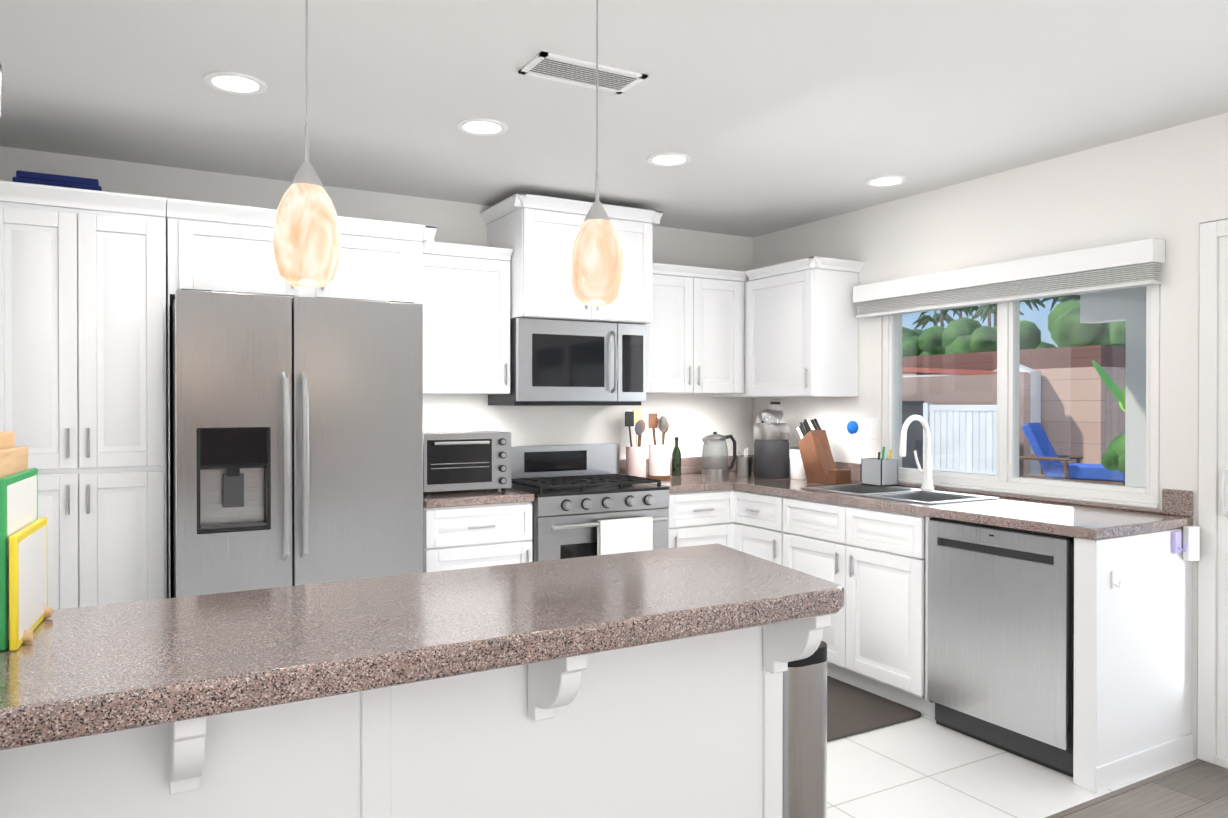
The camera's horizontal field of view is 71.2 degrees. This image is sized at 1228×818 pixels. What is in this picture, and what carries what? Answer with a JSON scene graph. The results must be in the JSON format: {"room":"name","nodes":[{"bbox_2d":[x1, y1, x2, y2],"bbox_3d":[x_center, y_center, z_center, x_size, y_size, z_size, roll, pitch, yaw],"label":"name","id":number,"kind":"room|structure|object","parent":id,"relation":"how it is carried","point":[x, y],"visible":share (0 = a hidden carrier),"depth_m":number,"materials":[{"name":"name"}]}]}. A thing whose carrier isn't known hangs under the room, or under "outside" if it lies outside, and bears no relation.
{"room":"kitchen","nodes":[
{"label":"kitchen","id":0,"kind":"room"},
{"bbox_2d":[0,146,752,459],"bbox_3d":[-1.098,0.108,4.510,4.830,2.420,0.160,0,0,-30],"label":"wall","id":1,"kind":"structure","parent":0,"point":[458,222],"depth_m":4.62,"materials":[{"name":"white paint"}]},
{"bbox_2d":[166,198,436,597],"bbox_3d":[-1.419,0.252,3.860,1.072,2.140,0.647,0,0,-30],"label":"upper cabinet","id":2,"kind":"object","parent":1,"relation":"attached to","point":[216,247],"visible":0.54,"depth_m":3.50,"materials":[{"name":"white paint"}]},
{"bbox_2d":[422,241,512,394],"bbox_3d":[-0.830,-0.441,4.349,0.531,0.730,0.372,0,0,-30],"label":"upper cabinet","id":3,"kind":"object","parent":1,"relation":"attached to","point":[466,317],"visible":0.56,"depth_m":4.22,"materials":[{"name":"white paint"}]},
{"bbox_2d":[480,193,662,323],"bbox_3d":[-0.231,-0.760,4.609,0.846,0.595,0.512,0,0,-30],"label":"upper cabinet","id":4,"kind":"object","parent":1,"relation":"attached to","point":[537,234],"visible":0.81,"depth_m":4.35,"materials":[{"name":"white paint"}]},
{"bbox_2d":[488,318,645,405],"bbox_3d":[-0.242,-0.238,4.631,0.752,0.439,0.468,0,0,-30],"label":"microwave","id":5,"kind":"object","parent":4,"relation":"attached to","point":[566,363],"visible":0.98,"depth_m":4.45,"materials":[{"name":"grey metal"}]},
{"bbox_2d":[643,263,746,393],"bbox_3d":[0.388,-0.451,5.044,0.733,0.720,0.372,0,0,-30],"label":"upper cabinet","id":6,"kind":"object","parent":1,"relation":"attached to","point":[695,336],"visible":0.77,"depth_m":4.91,"materials":[{"name":"white paint"}]},
{"bbox_2d":[694,418,703,435],"bbox_3d":[0.530,0.113,5.341,0.070,0.116,0.008,0,0,-30],"label":"outlet","id":7,"kind":"object","parent":1,"relation":"attached to","point":[698,422],"depth_m":5.34,"materials":[{"name":"white plastic"}]},
{"bbox_2d":[0,0,1227,237],"bbox_3d":[0.663,-1.132,1.414,4.830,0.100,7.270,0,0,-30],"label":"ceiling","id":8,"kind":"structure","parent":0,"point":[770,116],"depth_m":2.96,"materials":[{"name":"white paint"}]},
{"bbox_2d":[203,71,266,94],"bbox_3d":[-1.264,-1.085,2.865,0.196,0.010,0.196,0,0,-30],"label":"recessed light","id":9,"kind":"object","parent":8,"relation":"in","point":[236,83],"visible":0.94,"depth_m":2.86,"materials":[{"name":"white"}]},
{"bbox_2d":[273,0,340,287],"bbox_3d":[-0.609,-0.662,1.699,0.129,0.841,0.129,0,0,-30],"label":"pendant light","id":10,"kind":"object","parent":8,"relation":"hanging from","point":[306,241],"visible":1,"depth_m":1.66,"materials":[{"name":"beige glass"}]},
{"bbox_2d":[457,118,507,135],"bbox_3d":[-0.509,-1.088,3.319,0.196,0.010,0.196,0,0,-30],"label":"recessed light","id":11,"kind":"object","parent":8,"relation":"in","point":[481,127],"visible":1,"depth_m":3.31,"materials":[{"name":"white"}]},
{"bbox_2d":[518,51,647,93],"bbox_3d":[-0.099,-1.085,2.781,0.380,0.010,0.180,0,0,-30],"label":"ceiling vent","id":12,"kind":"object","parent":8,"relation":"in","point":[559,68],"visible":0.9,"depth_m":2.77,"materials":[{"name":"white metal"}]},
{"bbox_2d":[570,0,624,305],"bbox_3d":[-0.040,-0.664,2.023,0.129,0.841,0.129,0,0,-30],"label":"pendant light","id":13,"kind":"object","parent":8,"relation":"hanging from","point":[597,269],"visible":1,"depth_m":1.98,"materials":[{"name":"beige glass"}]},
{"bbox_2d":[647,152,691,166],"bbox_3d":[0.242,-1.091,3.758,0.196,0.010,0.196,0,0,-30],"label":"recessed light","id":14,"kind":"object","parent":8,"relation":"in","point":[670,159],"visible":1,"depth_m":3.75,"materials":[{"name":"white plastic"}]},
{"bbox_2d":[865,175,907,186],"bbox_3d":[1.310,-1.094,4.126,0.196,0.010,0.196,0,0,-30],"label":"recessed light","id":15,"kind":"object","parent":8,"relation":"in","point":[888,181],"visible":1,"depth_m":4.12,"materials":[{"name":"white"}]},
{"bbox_2d":[753,112,1227,757],"bbox_3d":[2.692,0.120,2.579,0.160,2.420,6.950,0,0,-30],"label":"wall","id":16,"kind":"structure","parent":0,"point":[1169,186],"depth_m":3.72,"materials":[{"name":"white paint"}]},
{"bbox_2d":[712,256,864,397],"bbox_3d":[0.978,-0.441,5.038,0.370,0.740,0.967,0,0,-30],"label":"upper cabinet","id":17,"kind":"object","parent":16,"relation":"attached to","point":[801,329],"visible":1,"depth_m":4.71,"materials":[{"name":"white paint"}]},
{"bbox_2d":[861,418,877,439],"bbox_3d":[1.394,0.107,4.683,0.009,0.116,0.120,0,0,-30],"label":"outlet","id":18,"kind":"object","parent":16,"relation":"attached to","point":[869,428],"depth_m":4.68,"materials":[{"name":"white plastic"}]},
{"bbox_2d":[853,238,1164,318],"bbox_3d":[1.727,-0.577,4.010,0.087,0.173,1.570,0,0,-30],"label":"blind valance","id":19,"kind":"object","parent":16,"relation":"attached to","point":[1132,264],"visible":1,"depth_m":3.80,"materials":[{"name":"white"}]},
{"bbox_2d":[882,265,1159,507],"bbox_3d":[1.820,-0.106,4.008,0.087,0.987,1.428,0,0,-30],"label":"window","id":20,"kind":"structure","parent":16,"relation":"in","point":[1008,479],"depth_m":3.95,"materials":[{"name":"white plastic"}]},
{"bbox_2d":[1197,219,1227,768],"bbox_3d":[2.695,0.318,2.464,0.149,2.026,1.837,0,0,-30],"label":"door frame","id":21,"kind":"structure","parent":16,"relation":"attached to","point":[1212,720],"depth_m":3.20,"materials":[{"name":"white wood"}]},
{"bbox_2d":[827,713,1196,817],"bbox_3d":[-0.439,1.350,3.363,4.830,0.050,2.820,0,0,-30],"label":"floor","id":22,"kind":"structure","parent":0,"point":[924,766],"depth_m":3.07,"materials":[{"name":"white tile"}]},
{"bbox_2d":[0,63,1,117],"bbox_3d":[-1.386,0.319,1.233,0.755,2.040,0.790,0,0,-30],"label":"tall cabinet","id":23,"kind":"object","parent":22,"relation":"on","point":[0,86],"visible":1,"depth_m":1.74,"materials":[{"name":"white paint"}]},
{"bbox_2d":[0,180,166,609],"bbox_3d":[-2.370,0.256,3.318,1.112,2.140,0.647,0,0,-30],"label":"pantry cabinet","id":24,"kind":"object","parent":22,"relation":"on","point":[83,344],"visible":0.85,"depth_m":3.21,"materials":[{"name":"white paint"}]},
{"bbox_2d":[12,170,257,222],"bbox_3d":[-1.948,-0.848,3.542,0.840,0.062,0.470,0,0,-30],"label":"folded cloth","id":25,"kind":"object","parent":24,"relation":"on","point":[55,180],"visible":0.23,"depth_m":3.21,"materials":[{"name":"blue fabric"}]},
{"bbox_2d":[170,289,422,597],"bbox_3d":[-1.378,0.440,3.655,0.905,1.767,0.952,0,0,-30],"label":"refrigerator","id":26,"kind":"object","parent":22,"relation":"on","point":[296,440],"visible":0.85,"depth_m":3.28,"materials":[{"name":"grey metal"}]},
{"bbox_2d":[0,614,830,817],"bbox_3d":[-0.352,0.908,1.912,1.757,0.854,0.572,0,0,-30],"label":"kitchen island","id":27,"kind":"object","parent":22,"relation":"on","point":[690,727],"visible":0.75,"depth_m":1.85,"materials":[{"name":"white paint"}]},
{"bbox_2d":[0,543,843,749],"bbox_3d":[-0.307,0.449,1.913,1.842,0.059,0.680,0,0,-30],"label":"island countertop","id":28,"kind":"structure","parent":27,"relation":"on","point":[70,673],"depth_m":1.66,"materials":[{"name":"stone"}]},
{"bbox_2d":[0,431,52,650],"bbox_3d":[-1.136,0.233,1.617,0.100,0.375,0.305,0,0,-24],"label":"cutting boards","id":29,"kind":"object","parent":28,"relation":"on","point":[25,610],"visible":1,"depth_m":1.57,"materials":[{"name":"plastic"}]},
{"bbox_2d":[423,502,531,572],"bbox_3d":[-0.770,0.883,4.252,0.532,0.874,0.616,0,0,-30],"label":"base cabinet","id":30,"kind":"object","parent":22,"relation":"on","point":[462,537],"depth_m":3.97,"materials":[{"name":"white paint"}]},
{"bbox_2d":[423,488,533,507],"bbox_3d":[-0.766,0.374,4.245,0.534,0.139,0.627,0,0,-30],"label":"countertop","id":31,"kind":"structure","parent":30,"relation":"on","point":[482,496],"depth_m":4.02,"materials":[{"name":"stone"}]},
{"bbox_2d":[423,431,510,494],"bbox_3d":[-0.764,0.259,4.228,0.440,0.289,0.363,0,0,-30],"label":"toaster oven","id":32,"kind":"object","parent":31,"relation":"on","point":[463,460],"visible":0.94,"depth_m":4.10,"materials":[{"name":"silver metal"}]},
{"bbox_2d":[510,443,668,561],"bbox_3d":[-0.169,0.760,4.511,0.748,1.115,0.666,0,0,-30],"label":"gas range","id":33,"kind":"object","parent":22,"relation":"on","point":[590,500],"visible":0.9,"depth_m":4.31,"materials":[{"name":"silver metal"}]},
{"bbox_2d":[664,489,734,548],"bbox_3d":[0.326,0.879,4.876,0.450,0.874,0.616,0,0,-30],"label":"base cabinet","id":34,"kind":"object","parent":22,"relation":"on","point":[701,517],"depth_m":4.61,"materials":[{"name":"white paint"}]},
{"bbox_2d":[620,457,730,492],"bbox_3d":[0.309,0.370,4.856,0.412,0.139,0.629,0,0,-30],"label":"countertop","id":35,"kind":"structure","parent":34,"relation":"on","point":[691,479],"depth_m":4.87,"materials":[{"name":"stone"}]},
{"bbox_2d":[625,410,645,477],"bbox_3d":[0.127,0.202,4.898,0.126,0.395,0.116,0,0,-30],"label":"utensil crock","id":36,"kind":"object","parent":35,"relation":"on","point":[636,460],"visible":0.79,"depth_m":4.86,"materials":[{"name":"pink ceramic"}]},
{"bbox_2d":[648,413,670,478],"bbox_3d":[0.263,0.212,4.941,0.132,0.373,0.132,0,0,-30],"label":"utensil crock","id":37,"kind":"object","parent":35,"relation":"on","point":[659,461],"visible":1,"depth_m":4.89,"materials":[{"name":"white ceramic"}]},
{"bbox_2d":[672,437,680,475],"bbox_3d":[0.371,0.282,5.084,0.058,0.232,0.058,0,0,-30],"label":"oil bottle","id":38,"kind":"object","parent":35,"relation":"on","point":[676,461],"visible":1,"depth_m":5.06,"materials":[{"name":"green glass"}]},
{"bbox_2d":[782,641,826,817],"bbox_3d":[0.449,0.990,2.520,0.170,0.682,0.440,0,0,-30],"label":"steel trash can","id":39,"kind":"object","parent":22,"relation":"on","point":[804,786],"visible":0.25,"depth_m":2.34,"materials":[{"name":"silver metal"}]},
{"bbox_2d":[734,489,881,567],"bbox_3d":[1.042,0.880,4.676,0.626,0.874,0.470,0,0,-30],"label":"base cabinet","id":40,"kind":"object","parent":22,"relation":"on","point":[764,525],"depth_m":4.36,"materials":[{"name":"white paint"}]},
{"bbox_2d":[691,455,1192,539],"bbox_3d":[1.270,0.374,4.247,0.653,0.139,2.639,0,0,-30],"label":"countertop","id":41,"kind":"structure","parent":40,"relation":"on","point":[1090,521],"depth_m":3.46,"materials":[{"name":"stone"}]},
{"bbox_2d":[702,432,736,476],"bbox_3d":[0.624,0.267,5.125,0.237,0.262,0.160,0,0,-30],"label":"glass kettle","id":42,"kind":"object","parent":41,"relation":"on","point":[715,456],"visible":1,"depth_m":5.05,"materials":[{"name":"clear glass"}]},
{"bbox_2d":[737,448,751,476],"bbox_3d":[0.771,0.313,5.071,0.084,0.170,0.083,0,0,-30],"label":"utensil cup","id":43,"kind":"object","parent":41,"relation":"on","point":[744,466],"visible":1,"depth_m":5.04,"materials":[{"name":"silver metal"}]},
{"bbox_2d":[754,402,806,479],"bbox_3d":[0.952,0.179,4.965,0.209,0.440,0.330,0,0,-30],"label":"appliance","id":44,"kind":"object","parent":41,"relation":"on","point":[772,434],"visible":0.94,"depth_m":4.93,"materials":[{"name":"grey"}]},
{"bbox_2d":[796,418,850,483],"bbox_3d":[1.145,0.227,4.726,0.110,0.346,0.331,0,0,-30],"label":"knife block","id":45,"kind":"object","parent":41,"relation":"on","point":[819,465],"visible":1,"depth_m":4.71,"materials":[{"name":"brown wood"}]},
{"bbox_2d":[847,421,897,485],"bbox_3d":[1.352,0.228,4.525,0.120,0.332,0.267,0,0,-30],"label":"sink caddy","id":46,"kind":"object","parent":41,"relation":"on","point":[882,471],"visible":1,"depth_m":4.43,"materials":[{"name":"grey metal"}]},
{"bbox_2d":[800,483,999,503],"bbox_3d":[1.350,0.497,4.124,0.472,0.197,0.804,0,0,-30],"label":"double sink","id":47,"kind":"object","parent":41,"relation":"in","point":[913,495],"visible":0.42,"depth_m":4.14,"materials":[{"name":"silver metal"}]},
{"bbox_2d":[899,414,933,490],"bbox_3d":[1.459,0.212,4.184,0.224,0.371,0.102,0,0,-30],"label":"gooseneck faucet","id":48,"kind":"object","parent":41,"relation":"on","point":[927,481],"visible":1,"depth_m":4.19,"materials":[{"name":"white metal"}]},
{"bbox_2d":[790,529,934,717],"bbox_3d":[1.331,0.990,4.171,0.626,0.660,0.950,0,0,-30],"label":"base cabinet","id":49,"kind":"object","parent":22,"relation":"on","point":[877,643],"depth_m":3.83,"materials":[{"name":"white paint"}]},
{"bbox_2d":[827,676,920,741],"bbox_3d":[0.851,1.313,3.937,0.600,0.015,0.920,0,0,-30],"label":"kitchen mat","id":50,"kind":"object","parent":22,"relation":"on","point":[852,710],"visible":0.33,"depth_m":3.71,"materials":[{"name":"grey"}]},
{"bbox_2d":[927,518,1073,776],"bbox_3d":[1.721,0.891,3.456,0.622,0.868,0.624,0,0,-30],"label":"dishwasher","id":51,"kind":"object","parent":22,"relation":"on","point":[1000,637],"visible":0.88,"depth_m":3.26,"materials":[{"name":"grey metal"}]},
{"bbox_2d":[1045,759,1227,817],"bbox_3d":[1.361,1.371,0.205,4.830,0.050,4.450,0,0,-30],"label":"floor","id":52,"kind":"structure","parent":0,"point":[1196,788],"depth_m":2.92,"materials":[{"name":"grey wood"}]},
{"bbox_2d":[1111,526,1199,588],"bbox_3d":[1.977,0.534,3.109,0.518,0.185,0.045,0,0,-30],"label":"outlet","id":53,"kind":"object","parent":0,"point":[1191,541],"visible":0.98,"depth_m":3.20,"materials":[{"name":"white plastic"}]},
{"label":"outside","id":54,"kind":"structure","parent":0,"visible":0},
{"bbox_3d":[49.964,1.175,57.315,136.190,0.100,130.000,0,0,-30],"label":"ground","id":55,"kind":"structure","parent":54,"visible":0},
{"bbox_2d":[902,401,996,474],"bbox_3d":[6.576,0.608,17.633,0.120,1.550,3.650,0,0,-30],"label":"vinyl fence","id":56,"kind":"object","parent":55,"relation":"on","point":[962,425],"depth_m":17.15,"materials":[{"name":"white plastic"}]},
{"bbox_2d":[902,364,1040,473],"bbox_3d":[7.377,0.225,17.972,0.350,2.312,3.150,0,0,-30],"label":"pergola","id":57,"kind":"structure","parent":55,"relation":"on","point":[1033,378],"depth_m":16.67,"materials":[{"name":"red"}]},
{"bbox_2d":[902,345,1125,476],"bbox_3d":[4.204,0.013,30.752,8.000,2.570,30.800,0,0,-30],"label":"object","id":58,"kind":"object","parent":55,"relation":"on","point":[1072,387],"depth_m":16.39,"materials":[{"name":"brown brick"}]},
{"bbox_2d":[902,295,1125,356],"bbox_3d":[28.459,-4.975,52.291,55.075,12.284,66.966,0,0,-30],"label":"trees","id":59,"kind":"object","parent":55,"relation":"on","point":[1067,308],"depth_m":27.36,"materials":[{"name":"green plant"}]},
{"bbox_2d":[1019,422,1124,485],"bbox_3d":[6.752,0.811,12.663,1.520,1.207,0.729,0,1,42],"label":"chaise lounge","id":60,"kind":"object","parent":55,"relation":"on","point":[1052,461],"depth_m":12.57,"materials":[{"name":"blue"}]},
{"bbox_2d":[1092,360,1124,472],"bbox_3d":[8.130,0.338,11.176,3.792,2.173,2.420,0,0,-30],"label":"bushes","id":61,"kind":"object","parent":55,"relation":"on","point":[1114,441],"depth_m":11.10,"materials":[{"name":"green plant"}]},
{"bbox_3d":[5.110,1.432,1.577,3.039,0.110,9.600,0,0,-30],"label":"patio slab","id":62,"kind":"object","parent":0,"visible":0},
{"bbox_2d":[1075,287,1145,486],"bbox_3d":[4.827,0.333,1.380,2.359,2.310,9.550,0,0,-30],"label":"patio post","id":63,"kind":"object","parent":62,"relation":"on","point":[1136,304],"depth_m":5.47,"materials":[{"name":"white"}]}
]}

